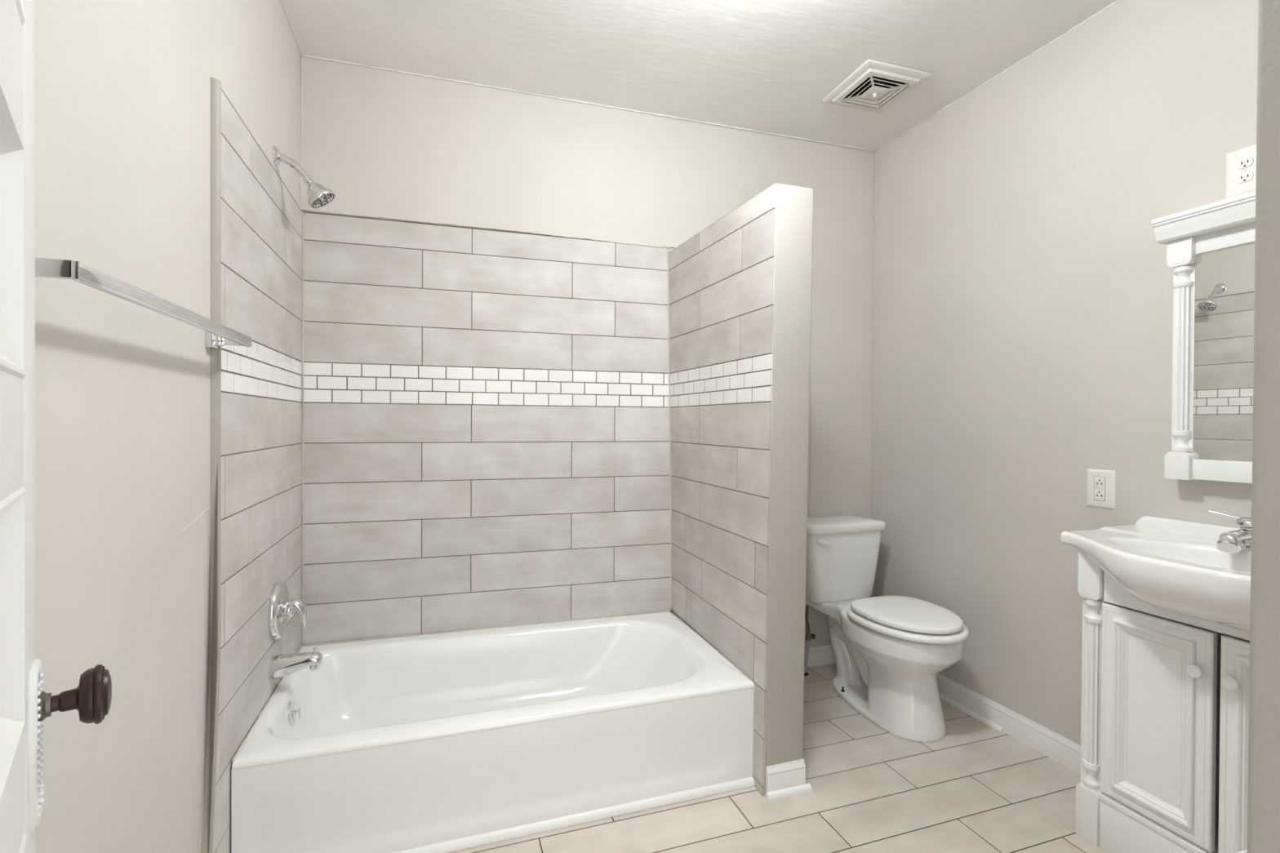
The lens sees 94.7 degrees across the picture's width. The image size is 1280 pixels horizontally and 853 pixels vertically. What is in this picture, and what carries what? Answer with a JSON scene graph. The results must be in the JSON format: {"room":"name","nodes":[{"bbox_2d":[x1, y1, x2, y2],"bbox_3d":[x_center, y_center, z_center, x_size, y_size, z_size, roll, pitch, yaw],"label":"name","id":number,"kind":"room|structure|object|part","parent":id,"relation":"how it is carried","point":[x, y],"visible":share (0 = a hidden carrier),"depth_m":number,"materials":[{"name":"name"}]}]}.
{"room":"bathroom","nodes":[
{"label":"bathroom","id":0,"kind":"room"},
{"bbox_2d":[34,0,302,852],"bbox_3d":[-0.924,-0.097,1.025,0.106,2.582,2.740,0,0,-19],"label":"wall","id":1,"kind":"structure","parent":0,"point":[122,87],"depth_m":1.13,"materials":[{"name":"beige paint"}]},
{"bbox_2d":[35,257,251,349],"bbox_3d":[-0.849,-0.197,1.051,0.082,0.038,0.725,0,0,-19],"label":"towel bar","id":2,"kind":"object","parent":1,"relation":"attached to","point":[217,335],"visible":0.7,"depth_m":0.87,"materials":[{"name":"silver metal"}]},
{"bbox_3d":[-0.732,-0.195,0.728,0.056,0.022,0.014,0,0,-19],"label":"bracket arm","id":3,"kind":"part","parent":2,"relation":"part of","materials":[{"name":"silver metal"}]},
{"bbox_3d":[-0.955,-0.201,1.386,0.056,0.022,0.014,0,0,-19],"label":"bracket arm","id":4,"kind":"part","parent":2,"relation":"part of","materials":[{"name":"silver metal"}]},
{"bbox_2d":[200,76,221,852],"bbox_3d":[-0.985,0.180,1.347,0.019,1.983,0.097,0,0,-19],"label":"trim","id":5,"kind":"structure","parent":1,"relation":"attached to","point":[215,84],"depth_m":1.38,"materials":[{"name":"beige paint"}]},
{"bbox_3d":[-1.126,0.180,1.772,0.006,1.975,0.960,0,0,-19],"label":"tile panel","id":6,"kind":"part","parent":1,"relation":"part of","materials":[{"name":"grey tile"}]},
{"bbox_2d":[267,581,307,639],"bbox_3d":[-1.117,0.585,1.890,0.093,0.180,0.180,0,0,-19],"label":"shower valve","id":7,"kind":"object","parent":1,"relation":"attached to","point":[281,607],"visible":1,"depth_m":1.86,"materials":[{"name":"silver metal"}]},
{"bbox_3d":[-1.147,0.585,1.879,0.028,0.180,0.180,0,0,-19],"label":"escutcheon plate","id":8,"kind":"part","parent":7,"relation":"part of","materials":[{"name":"silver metal"}]},
{"bbox_3d":[-1.109,0.604,1.893,0.075,0.104,0.050,0,0,-19],"label":"lever handle","id":9,"kind":"part","parent":7,"relation":"part of","materials":[{"name":"silver metal"}]},
{"bbox_2d":[268,647,323,679],"bbox_3d":[-1.079,0.744,1.857,0.140,0.085,0.068,0,0,-19],"label":"tub spout","id":10,"kind":"object","parent":1,"relation":"attached to","point":[280,665],"visible":1,"depth_m":1.83,"materials":[{"name":"silver metal"}]},
{"bbox_2d":[271,145,335,208],"bbox_3d":[-1.078,-0.799,1.900,0.174,0.180,0.090,0,0,-19],"label":"shower head","id":11,"kind":"object","parent":1,"relation":"attached to","point":[318,195],"visible":1,"depth_m":1.89,"materials":[{"name":"silver metal"}]},
{"bbox_3d":[-1.109,-0.829,1.889,0.098,0.078,0.023,0,0,-19],"label":"arm","id":12,"kind":"part","parent":11,"relation":"part of","materials":[{"name":"silver metal"}]},
{"bbox_2d":[300,53,875,647],"bbox_3d":[-0.069,-0.104,2.656,2.773,2.583,0.200,0,0,-19],"label":"wall","id":13,"kind":"structure","parent":0,"point":[485,362],"depth_m":2.45,"materials":[{"name":"beige tile"}]},
{"bbox_3d":[-0.562,0.022,2.448,1.495,1.662,0.006,0,0,-17],"label":"tile panel","id":14,"kind":"part","parent":13,"relation":"part of","materials":[{"name":"grey tile"}]},
{"bbox_2d":[804,644,835,666],"bbox_3d":[0.721,1.124,2.846,0.948,0.092,0.013,0,0,-17],"label":"baseboard","id":15,"kind":"structure","parent":13,"relation":"attached to","point":[824,655],"depth_m":2.89,"materials":[{"name":"white paint"}]},
{"bbox_2d":[280,0,1118,150],"bbox_3d":[0.346,-1.422,1.443,2.773,0.080,2.740,0,0,-19],"label":"ceiling","id":16,"kind":"structure","parent":0,"point":[769,66],"depth_m":2.15,"materials":[{"name":"paint"}]},
{"bbox_2d":[822,58,932,112],"bbox_3d":[0.957,-1.363,2.404,0.307,0.044,0.307,0,0,-19],"label":"ceiling vent","id":17,"kind":"object","parent":16,"relation":"in","point":[875,86],"visible":1,"depth_m":2.37,"materials":[{"name":"white plastic"}]},
{"bbox_2d":[666,182,813,795],"bbox_3d":[0.333,0.186,2.309,0.189,1.972,0.880,0,0,-19],"label":"wall partition","id":18,"kind":"structure","parent":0,"point":[740,288],"depth_m":1.99,"materials":[{"name":"beige tile"}]},
{"bbox_2d":[764,758,812,801],"bbox_3d":[0.475,1.129,1.888,0.158,0.094,0.029,0,0,-19],"label":"baseboard","id":19,"kind":"structure","parent":18,"relation":"attached to","point":[785,780],"depth_m":1.88,"materials":[{"name":"white paint"}]},
{"bbox_2d":[448,663,1109,852],"bbox_3d":[0.351,1.182,1.405,2.773,0.006,2.820,0,0,-19],"label":"floor","id":20,"kind":"structure","parent":0,"point":[978,788],"depth_m":1.82,"materials":[{"name":"beige tile"}]},
{"bbox_2d":[231,610,754,852],"bbox_3d":[-0.450,0.999,2.086,1.482,0.340,0.806,0,0,-19],"label":"bathtub","id":21,"kind":"object","parent":20,"relation":"on","point":[396,744],"visible":0.98,"depth_m":1.80,"materials":[{"name":"white ceramic"}]},
{"bbox_3d":[-1.105,0.910,1.868,0.025,0.074,0.074,0,0,-19],"label":"overflow plate","id":22,"kind":"part","parent":21,"relation":"part of","materials":[{"name":"silver metal"}]},
{"bbox_3d":[-1.090,0.913,1.873,0.022,0.036,0.009,0,0,-19],"label":"trip lever","id":23,"kind":"part","parent":21,"relation":"part of","materials":[{"name":"silver metal"}]},
{"bbox_2d":[231,611,754,770],"bbox_3d":[-0.448,1.002,2.086,1.476,0.334,0.806,0,0,-19],"label":"basin","id":24,"kind":"object","parent":21,"relation":"in","point":[639,691],"depth_m":1.94,"materials":[{"name":"white ceramic"}]},
{"bbox_2d":[393,776,754,852],"bbox_3d":[-0.325,1.161,1.699,1.470,0.022,0.018,0,0,-19],"label":"trim","id":25,"kind":"structure","parent":21,"relation":"attached to","point":[474,841],"depth_m":1.74,"materials":[{"name":"white paint"}]},
{"bbox_2d":[804,604,815,675],"bbox_3d":[0.799,0.988,2.811,0.101,0.373,0.042,0,1,-44],"label":"supply pipe","id":26,"kind":"object","parent":20,"relation":"on","point":[809,636],"visible":0.8,"depth_m":2.82,"materials":[{"name":"grey metal"}]},
{"bbox_2d":[805,514,968,742],"bbox_3d":[1.011,0.806,2.519,0.430,0.737,0.840,0,0,-19],"label":"toilet","id":27,"kind":"object","parent":20,"relation":"on","point":[899,646],"visible":0.98,"depth_m":2.35,"materials":[{"name":"white ceramic"}]},
{"bbox_3d":[0.819,0.519,2.636,0.068,0.029,0.024,0,0,-19],"label":"flush lever","id":28,"kind":"part","parent":27,"relation":"part of","materials":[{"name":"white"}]},
{"bbox_3d":[0.918,0.643,2.795,0.402,0.326,0.222,0,0,-19],"label":"tank","id":29,"kind":"part","parent":27,"relation":"part of","materials":[{"name":"white ceramic"}]},
{"bbox_3d":[0.919,0.458,2.794,0.430,0.047,0.254,0,0,-19],"label":"tank lid","id":30,"kind":"part","parent":27,"relation":"part of","materials":[{"name":"white ceramic"}]},
{"bbox_3d":[1.001,0.980,2.509,0.375,0.388,0.783,0,0,-19],"label":"bowl","id":31,"kind":"part","parent":27,"relation":"part of","materials":[{"name":"white ceramic"}]},
{"bbox_3d":[1.062,0.738,2.331,0.356,0.022,0.412,0,0,-19],"label":"lid","id":32,"kind":"part","parent":27,"relation":"part of","materials":[{"name":"white plastic"}]},
{"bbox_3d":[1.064,0.769,2.325,0.390,0.022,0.439,0,0,-19],"label":"seat","id":33,"kind":"part","parent":27,"relation":"part of","materials":[{"name":"white plastic"}]},
{"bbox_2d":[1075,549,1249,852],"bbox_3d":[1.507,0.772,1.453,0.327,0.826,0.644,0,0,-19],"label":"vanity cabinet","id":34,"kind":"object","parent":20,"relation":"on","point":[1165,720],"visible":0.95,"depth_m":1.53,"materials":[{"name":"white paint"}]},
{"bbox_3d":[1.301,0.769,1.692,0.051,0.826,0.060,0,0,-19],"label":"corner post","id":35,"kind":"part","parent":34,"relation":"part of","materials":[{"name":"white paint"}]},
{"bbox_2d":[1061,515,1251,631],"bbox_3d":[1.455,0.372,1.432,0.468,0.187,0.748,0,0,-19],"label":"sink","id":36,"kind":"object","parent":34,"relation":"in","point":[1171,565],"visible":0.87,"depth_m":1.47,"materials":[{"name":"white ceramic"}]},
{"bbox_2d":[1208,510,1251,553],"bbox_3d":[1.539,0.274,1.506,0.111,0.094,0.142,1,1,38],"label":"sink faucet","id":37,"kind":"object","parent":36,"relation":"on","point":[1230,542],"visible":0.67,"depth_m":1.49,"materials":[{"name":"silver metal"}]},
{"bbox_3d":[1.566,0.243,1.543,0.060,0.031,0.113,0,0,-19],"label":"lever handle","id":38,"kind":"part","parent":37,"relation":"part of","materials":[{"name":"silver metal"}]},
{"bbox_3d":[1.336,0.760,1.537,0.027,0.527,0.252,0,0,-19],"label":"door","id":39,"kind":"part","parent":34,"relation":"part of","materials":[{"name":"white paint"}]},
{"bbox_3d":[1.392,0.439,1.411,0.016,0.106,0.519,0,0,-19],"label":"apron panel","id":40,"kind":"part","parent":34,"relation":"part of","materials":[{"name":"white paint"}]},
{"bbox_3d":[1.354,0.594,1.435,0.024,0.032,0.032,0,0,-19],"label":"knob","id":41,"kind":"part","parent":34,"relation":"part of","materials":[{"name":"white paint"}]},
{"bbox_3d":[1.376,0.595,1.369,0.024,0.032,0.032,0,0,-19],"label":"knob","id":42,"kind":"part","parent":34,"relation":"part of","materials":[{"name":"white paint"}]},
{"bbox_3d":[1.422,0.762,1.284,0.027,0.527,0.254,0,0,-19],"label":"door","id":43,"kind":"part","parent":34,"relation":"part of","materials":[{"name":"white paint"}]},
{"bbox_2d":[871,0,1257,745],"bbox_3d":[1.602,-0.089,1.881,0.106,2.582,2.740,0,0,-19],"label":"wall","id":44,"kind":"structure","parent":0,"point":[1023,325],"depth_m":2.15,"materials":[{"name":"beige paint"}]},
{"bbox_2d":[938,692,1004,733],"bbox_3d":[1.281,1.166,2.627,0.027,0.018,0.750,0,0,-19],"label":"trim","id":45,"kind":"structure","parent":44,"relation":"attached to","point":[945,699],"depth_m":2.40,"materials":[{"name":"white paint"}]},
{"bbox_2d":[936,673,1080,774],"bbox_3d":[1.370,1.131,2.386,0.013,0.092,1.264,0,0,-19],"label":"baseboard","id":46,"kind":"structure","parent":44,"relation":"attached to","point":[1067,753],"depth_m":2.21,"materials":[{"name":"white paint"}]},
{"bbox_2d":[1086,468,1115,509],"bbox_3d":[1.523,0.206,1.952,0.008,0.126,0.088,0,0,-19],"label":"power outlet","id":47,"kind":"object","parent":44,"relation":"attached to","point":[1100,484],"visible":1,"depth_m":1.95,"materials":[{"name":"white plastic"}]},
{"bbox_2d":[1093,488,1105,501],"bbox_3d":[1.521,0.226,1.951,0.004,0.038,0.033,0,0,-19],"label":"receptacle","id":48,"kind":"object","parent":47,"relation":"attached to","point":[1099,493],"depth_m":1.95,"materials":[{"name":"white plastic"}]},
{"bbox_2d":[1093,476,1105,488],"bbox_3d":[1.521,0.186,1.951,0.004,0.038,0.033,0,0,-19],"label":"receptacle","id":49,"kind":"object","parent":47,"relation":"attached to","point":[1099,482],"depth_m":1.95,"materials":[{"name":"white plastic"}]},
{"bbox_2d":[1134,515,1239,538],"bbox_3d":[1.667,0.298,1.503,0.021,0.038,0.718,0,0,-19],"label":"backsplash","id":50,"kind":"structure","parent":44,"relation":"attached to","point":[1148,522],"depth_m":1.72,"materials":[{"name":"white ceramic"}]},
{"bbox_2d":[1151,191,1255,483],"bbox_3d":[1.632,-0.224,1.487,0.102,0.756,0.548,0,0,-19],"label":"mirror","id":51,"kind":"object","parent":44,"relation":"attached to","point":[1211,247],"visible":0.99,"depth_m":1.64,"materials":[{"name":"white paint"}]},
{"bbox_3d":[1.578,-0.193,1.709,0.061,0.691,0.060,0,0,-19],"label":"frame post","id":52,"kind":"part","parent":51,"relation":"part of","materials":[{"name":"white paint"}]},
{"bbox_3d":[1.634,-0.569,1.484,0.102,0.065,0.548,0,0,-19],"label":"cornice","id":53,"kind":"part","parent":51,"relation":"part of","materials":[{"name":"white paint"}]},
{"bbox_3d":[1.656,0.123,1.498,0.047,0.056,0.400,0,0,-19],"label":"rail","id":54,"kind":"part","parent":51,"relation":"part of","materials":[{"name":"white paint"}]},
{"bbox_3d":[1.653,-0.196,1.494,0.005,0.590,0.404,0,0,-20],"label":"glass","id":55,"kind":"part","parent":51,"relation":"part of","materials":[{"name":"white mirror"}]},
{"bbox_3d":[1.661,-0.513,1.494,0.045,0.052,0.400,0,0,-19],"label":"rail","id":56,"kind":"part","parent":51,"relation":"part of","materials":[{"name":"white paint"}]},
{"bbox_2d":[1226,143,1256,199],"bbox_3d":[1.644,-0.696,1.600,0.010,0.126,0.088,0,0,-19],"label":"power outlet","id":57,"kind":"object","parent":44,"relation":"attached to","point":[1241,164],"visible":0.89,"depth_m":1.61,"materials":[{"name":"white plastic"}]},
{"bbox_2d":[1236,170,1253,183],"bbox_3d":[1.642,-0.676,1.600,0.005,0.027,0.034,0,0,-19],"label":"receptacle","id":58,"kind":"object","parent":57,"relation":"attached to","point":[1242,176],"depth_m":1.60,"materials":[{"name":"white plastic"}]},
{"bbox_2d":[1236,155,1253,168],"bbox_3d":[1.642,-0.715,1.599,0.005,0.027,0.034,0,0,-19],"label":"receptacle","id":59,"kind":"object","parent":57,"relation":"attached to","point":[1242,162],"depth_m":1.60,"materials":[{"name":"white plastic"}]},
{"bbox_2d":[1247,0,1279,852],"bbox_3d":[1.248,-0.090,0.538,1.437,2.560,0.384,0,0,-19],"label":"wall","id":60,"kind":"structure","parent":0,"point":[1264,744],"depth_m":0.48,"materials":[{"name":"beige paint"}]},
{"bbox_3d":[0.071,-0.093,-0.010,1.144,2.560,0.100,0,0,-19],"label":"doorway","id":61,"kind":"structure","parent":0,"visible":0},
{"bbox_2d":[0,0,111,852],"bbox_3d":[-0.323,0.152,0.290,0.088,2.038,0.700,0,1,-41],"label":"door","id":62,"kind":"structure","parent":61,"relation":"attached to","point":[24,704],"depth_m":0.47,"materials":[{"name":"white paint"}]},
{"bbox_3d":[-0.338,-0.131,0.272,0.032,0.199,0.531,0,1,-41],"label":"panel","id":63,"kind":"part","parent":62,"relation":"part of","materials":[{"name":"white paint"}]},
{"bbox_3d":[-0.340,0.150,0.274,0.032,0.205,0.531,0,1,-41],"label":"panel","id":64,"kind":"part","parent":62,"relation":"part of","materials":[{"name":"white paint"}]},
{"bbox_3d":[-0.342,0.152,0.273,0.035,2.038,0.700,0,1,-41],"label":"frame","id":65,"kind":"part","parent":62,"relation":"part of","materials":[{"name":"white paint"}]},
{"bbox_3d":[-0.336,-0.412,0.270,0.032,0.191,0.531,0,1,-41],"label":"panel","id":66,"kind":"part","parent":62,"relation":"part of","materials":[{"name":"white paint"}]},
{"bbox_3d":[-0.341,0.431,0.276,0.032,0.204,0.531,0,1,-41],"label":"panel","id":67,"kind":"part","parent":62,"relation":"part of","materials":[{"name":"white paint"}]},
{"bbox_3d":[-0.538,0.283,0.526,0.008,0.142,0.052,0,1,-41],"label":"escutcheon plate","id":68,"kind":"part","parent":62,"relation":"part of","materials":[{"name":"white paint"}]},
{"bbox_3d":[-0.515,0.250,0.548,0.047,0.053,0.049,0,0,-19],"label":"knob","id":69,"kind":"part","parent":62,"relation":"part of","materials":[{"name":"brown metal"}]}
]}

